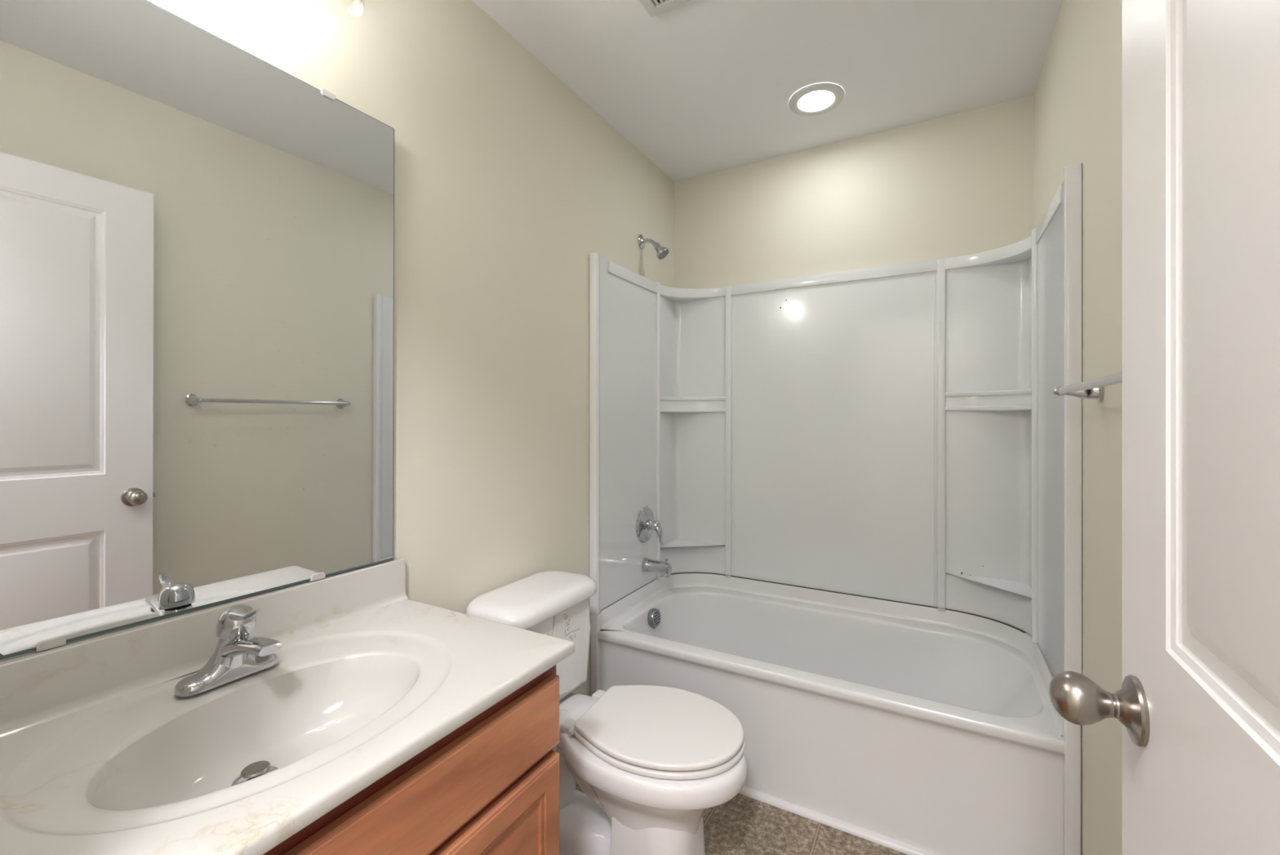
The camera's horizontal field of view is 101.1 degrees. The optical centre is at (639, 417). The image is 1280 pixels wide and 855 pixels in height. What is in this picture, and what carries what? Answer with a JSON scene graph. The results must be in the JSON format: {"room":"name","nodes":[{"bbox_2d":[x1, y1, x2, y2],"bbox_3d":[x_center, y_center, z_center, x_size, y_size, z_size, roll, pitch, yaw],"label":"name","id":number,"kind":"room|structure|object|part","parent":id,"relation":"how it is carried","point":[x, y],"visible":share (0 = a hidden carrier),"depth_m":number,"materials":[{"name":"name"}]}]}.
{"room":"bathroom","nodes":[
{"label":"bathroom","id":0,"kind":"room"},
{"bbox_2d":[0,0,674,695],"bbox_3d":[-0.464,0.022,1.668,0.120,2.440,2.625,0,0,29],"label":"wall","id":1,"kind":"structure","parent":0,"point":[507,181],"depth_m":1.55,"materials":[{"name":"beige paint"}]},
{"bbox_2d":[0,0,394,659],"bbox_3d":[-0.794,-0.180,0.941,0.013,1.050,0.782,0,0,30],"label":"wall mirror","id":2,"kind":"object","parent":1,"relation":"attached to","point":[197,234],"visible":1,"depth_m":0.91,"materials":[{"name":"silver mirror"}]},
{"bbox_2d":[637,234,669,259],"bbox_3d":[0.064,-0.763,2.343,0.136,0.124,0.065,0,0,29],"label":"shower","id":3,"kind":"object","parent":1,"relation":"attached to","point":[661,251],"visible":1,"depth_m":2.33,"materials":[{"name":"silver metal"}]},
{"bbox_3d":[0.043,-0.779,2.355,0.085,0.047,0.017,0,0,29],"label":"shower arm","id":4,"kind":"part","parent":3,"relation":"part of","materials":[{"name":"silver metal"}]},
{"bbox_2d":[575,782,907,854],"bbox_3d":[0.232,1.267,1.276,1.716,0.050,2.625,0,0,29],"label":"floor","id":5,"kind":"structure","parent":0,"point":[743,824],"depth_m":1.57,"materials":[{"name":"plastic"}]},
{"bbox_2d":[262,664,559,854],"bbox_3d":[-0.572,0.854,0.823,0.517,0.776,0.800,0,0,29],"label":"vanity cabinet","id":6,"kind":"object","parent":5,"relation":"on","point":[490,785],"visible":0.54,"depth_m":0.84,"materials":[{"name":"brown wood"}]},
{"bbox_2d":[0,557,575,854],"bbox_3d":[-0.561,0.467,0.823,0.536,0.240,0.814,0,0,29],"label":"countertop","id":7,"kind":"structure","parent":6,"relation":"on","point":[100,753],"depth_m":0.82,"materials":[{"name":"stone"}]},
{"bbox_2d":[173,604,281,696],"bbox_3d":[-0.656,0.377,0.877,0.163,0.131,0.147,0,0,29],"label":"sink faucet","id":8,"kind":"object","parent":7,"relation":"on","point":[237,654],"visible":1,"depth_m":0.87,"materials":[{"name":"silver metal"}]},
{"bbox_3d":[-0.647,0.386,0.872,0.141,0.054,0.043,0,0,29],"label":"spout","id":9,"kind":"part","parent":8,"relation":"part of","materials":[{"name":"silver metal"}]},
{"bbox_3d":[-0.259,0.901,0.870,0.019,0.482,0.390,0,0,29],"label":"cabinet door","id":10,"kind":"part","parent":6,"relation":"part of","materials":[{"name":"brown wood"}]},
{"bbox_2d":[466,570,746,854],"bbox_3d":[-0.081,0.873,1.444,0.757,0.738,0.427,0,0,29],"label":"toilet","id":11,"kind":"object","parent":5,"relation":"on","point":[647,762],"visible":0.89,"depth_m":1.35,"materials":[{"name":"white ceramic"}]},
{"bbox_3d":[-0.309,0.529,1.567,0.224,0.050,0.408,0,0,29],"label":"tank lid","id":12,"kind":"part","parent":11,"relation":"part of","materials":[{"name":"white ceramic"}]},
{"bbox_3d":[-0.318,0.700,1.571,0.184,0.292,0.366,0,0,29],"label":"tank","id":13,"kind":"part","parent":11,"relation":"part of","materials":[{"name":"white ceramic"}]},
{"bbox_2d":[552,597,591,696],"bbox_3d":[-0.202,0.689,1.586,0.007,0.267,0.189,0,0,29],"label":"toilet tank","id":14,"kind":"object","parent":11,"relation":"on","point":[573,624],"visible":0.86,"depth_m":1.59,"materials":[{"name":"white"}]},
{"bbox_3d":[0.003,1.042,1.411,0.569,0.402,0.356,0,0,29],"label":"bowl","id":15,"kind":"part","parent":11,"relation":"part of","materials":[{"name":"white ceramic"}]},
{"bbox_3d":[0.058,0.830,1.400,0.436,0.014,0.357,0,0,29],"label":"seat","id":16,"kind":"part","parent":11,"relation":"part of","materials":[{"name":"white plastic"}]},
{"bbox_3d":[0.058,0.811,1.401,0.432,0.015,0.355,0,0,29],"label":"seat lid","id":17,"kind":"part","parent":11,"relation":"part of","materials":[{"name":"white plastic"}]},
{"bbox_2d":[590,572,1080,854],"bbox_3d":[0.629,0.996,1.983,1.472,0.492,0.732,0,0,29],"label":"bathtub","id":18,"kind":"object","parent":5,"relation":"on","point":[936,730],"visible":0.93,"depth_m":1.70,"materials":[{"name":"white plastic"}]},
{"bbox_3d":[0.061,0.860,2.269,0.034,0.078,0.076,0,0,29],"label":"overflow plate","id":19,"kind":"part","parent":18,"relation":"part of","materials":[{"name":"silver metal"}]},
{"bbox_2d":[738,785,938,854],"bbox_3d":[0.459,1.233,1.680,1.406,0.017,0.019,0,0,29],"label":"trim","id":20,"kind":"structure","parent":18,"relation":"attached to","point":[882,839],"depth_m":1.60,"materials":[{"name":"white paint"}]},
{"bbox_2d":[471,0,1062,182],"bbox_3d":[0.232,-1.223,1.276,1.716,0.050,2.625,0,0,29],"label":"ceiling","id":21,"kind":"structure","parent":0,"point":[698,87],"depth_m":1.76,"materials":[{"name":"white paint"}]},
{"bbox_2d":[639,0,691,17],"bbox_3d":[0.082,-1.190,1.386,0.260,0.016,0.260,0,0,29],"label":"ceiling vent","id":22,"kind":"object","parent":21,"relation":"in","point":[654,7],"visible":1,"depth_m":1.51,"materials":[{"name":"white plastic"}]},
{"bbox_2d":[788,82,844,115],"bbox_3d":[0.662,-1.192,1.983,0.200,0.010,0.200,0,0,29],"label":"recessed light","id":23,"kind":"object","parent":21,"relation":"in","point":[816,99],"visible":1,"depth_m":1.97,"materials":[{"name":"white glass"}]},
{"bbox_2d":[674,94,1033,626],"bbox_3d":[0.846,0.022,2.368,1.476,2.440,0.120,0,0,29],"label":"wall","id":24,"kind":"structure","parent":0,"point":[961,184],"depth_m":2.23,"materials":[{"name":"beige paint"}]},
{"bbox_2d":[589,162,1081,676],"bbox_3d":[0.632,0.057,1.988,1.472,1.386,0.748,0,0,29],"label":"tub surround","id":25,"kind":"object","parent":24,"relation":"attached to","point":[901,433],"visible":1,"depth_m":2.16,"materials":[{"name":"white plastic"}]},
{"bbox_3d":[-0.047,0.057,2.248,0.034,1.386,0.536,0,0,29],"label":"panel","id":26,"kind":"part","parent":25,"relation":"part of","materials":[{"name":"white plastic"}]},
{"bbox_2d":[635,506,662,544],"bbox_3d":[0.061,0.479,2.345,0.089,0.164,0.162,0,0,29],"label":"shower valve","id":27,"kind":"object","parent":25,"relation":"attached to","point":[646,523],"visible":1,"depth_m":2.33,"materials":[{"name":"silver metal"}]},
{"bbox_3d":[0.062,0.478,2.344,0.060,0.048,0.048,0,0,29],"label":"valve handle","id":28,"kind":"part","parent":27,"relation":"part of","materials":[{"name":"silver metal"}]},
{"bbox_3d":[0.080,0.512,2.334,0.045,0.098,0.039,0,0,29],"label":"valve lever","id":29,"kind":"part","parent":27,"relation":"part of","materials":[{"name":"silver metal"}]},
{"bbox_2d":[641,557,671,577],"bbox_3d":[0.077,0.660,2.336,0.124,0.082,0.063,0,0,29],"label":"tub spout","id":30,"kind":"object","parent":25,"relation":"attached to","point":[664,568],"visible":1,"depth_m":2.32,"materials":[{"name":"silver metal"}]},
{"bbox_3d":[0.235,0.072,2.570,0.343,1.356,0.150,0,0,-8],"label":"corner panel","id":31,"kind":"part","parent":25,"relation":"part of","materials":[{"name":"white plastic"}]},
{"bbox_2d":[660,396,725,412],"bbox_3d":[0.247,-0.063,2.496,0.265,0.074,0.205,0,0,29],"label":"corner shelf","id":32,"kind":"object","parent":25,"relation":"attached to","point":[668,404],"depth_m":2.54,"materials":[{"name":"white plastic"}]},
{"bbox_3d":[0.809,0.061,2.302,0.911,1.378,0.028,0,0,29],"label":"panel","id":33,"kind":"part","parent":25,"relation":"part of","materials":[{"name":"white plastic"}]},
{"bbox_2d":[944,388,1031,411],"bbox_3d":[1.266,-0.063,1.921,0.266,0.074,0.205,0,0,29],"label":"corner shelf","id":34,"kind":"object","parent":25,"relation":"attached to","point":[955,399],"depth_m":1.98,"materials":[{"name":"white plastic"}]},
{"bbox_3d":[1.336,0.072,1.950,0.150,1.356,0.344,0,0,-23],"label":"corner panel","id":35,"kind":"part","parent":25,"relation":"part of","materials":[{"name":"white plastic"}]},
{"bbox_3d":[1.207,0.057,1.542,0.034,1.386,0.536,0,0,29],"label":"panel","id":36,"kind":"part","parent":25,"relation":"part of","materials":[{"name":"white plastic"}]},
{"bbox_2d":[1033,0,1122,854],"bbox_3d":[0.926,0.022,0.885,0.120,2.440,2.625,0,0,29],"label":"wall","id":37,"kind":"structure","parent":0,"point":[1077,95],"depth_m":1.17,"materials":[{"name":"beige paint"}]},
{"bbox_2d":[1053,372,1122,402],"bbox_3d":[0.825,-0.060,0.914,0.084,0.052,0.633,0,0,29],"label":"towel bar","id":38,"kind":"object","parent":37,"relation":"attached to","point":[1092,388],"visible":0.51,"depth_m":1.05,"materials":[{"name":"silver metal"}]},
{"bbox_3d":[0.970,-0.060,1.171,0.084,0.052,0.043,0,0,29],"label":"bar post","id":39,"kind":"part","parent":38,"relation":"part of","materials":[{"name":"silver metal"}]},
{"bbox_3d":[-0.383,0.022,0.185,1.476,2.440,0.120,0,0,29],"label":"wall","id":40,"kind":"structure","parent":0,"visible":0},
{"bbox_2d":[1048,0,1279,854],"bbox_3d":[0.360,0.216,0.249,0.175,2.028,0.729,0,0,29],"label":"door","id":41,"kind":"structure","parent":40,"relation":"in","point":[1197,704],"depth_m":0.40,"materials":[{"name":"white paint"}]},
{"bbox_3d":[0.457,0.289,0.540,0.059,0.050,0.050,0,0,29],"label":"knob","id":42,"kind":"part","parent":41,"relation":"part of","materials":[{"name":"silver metal"}]}
]}

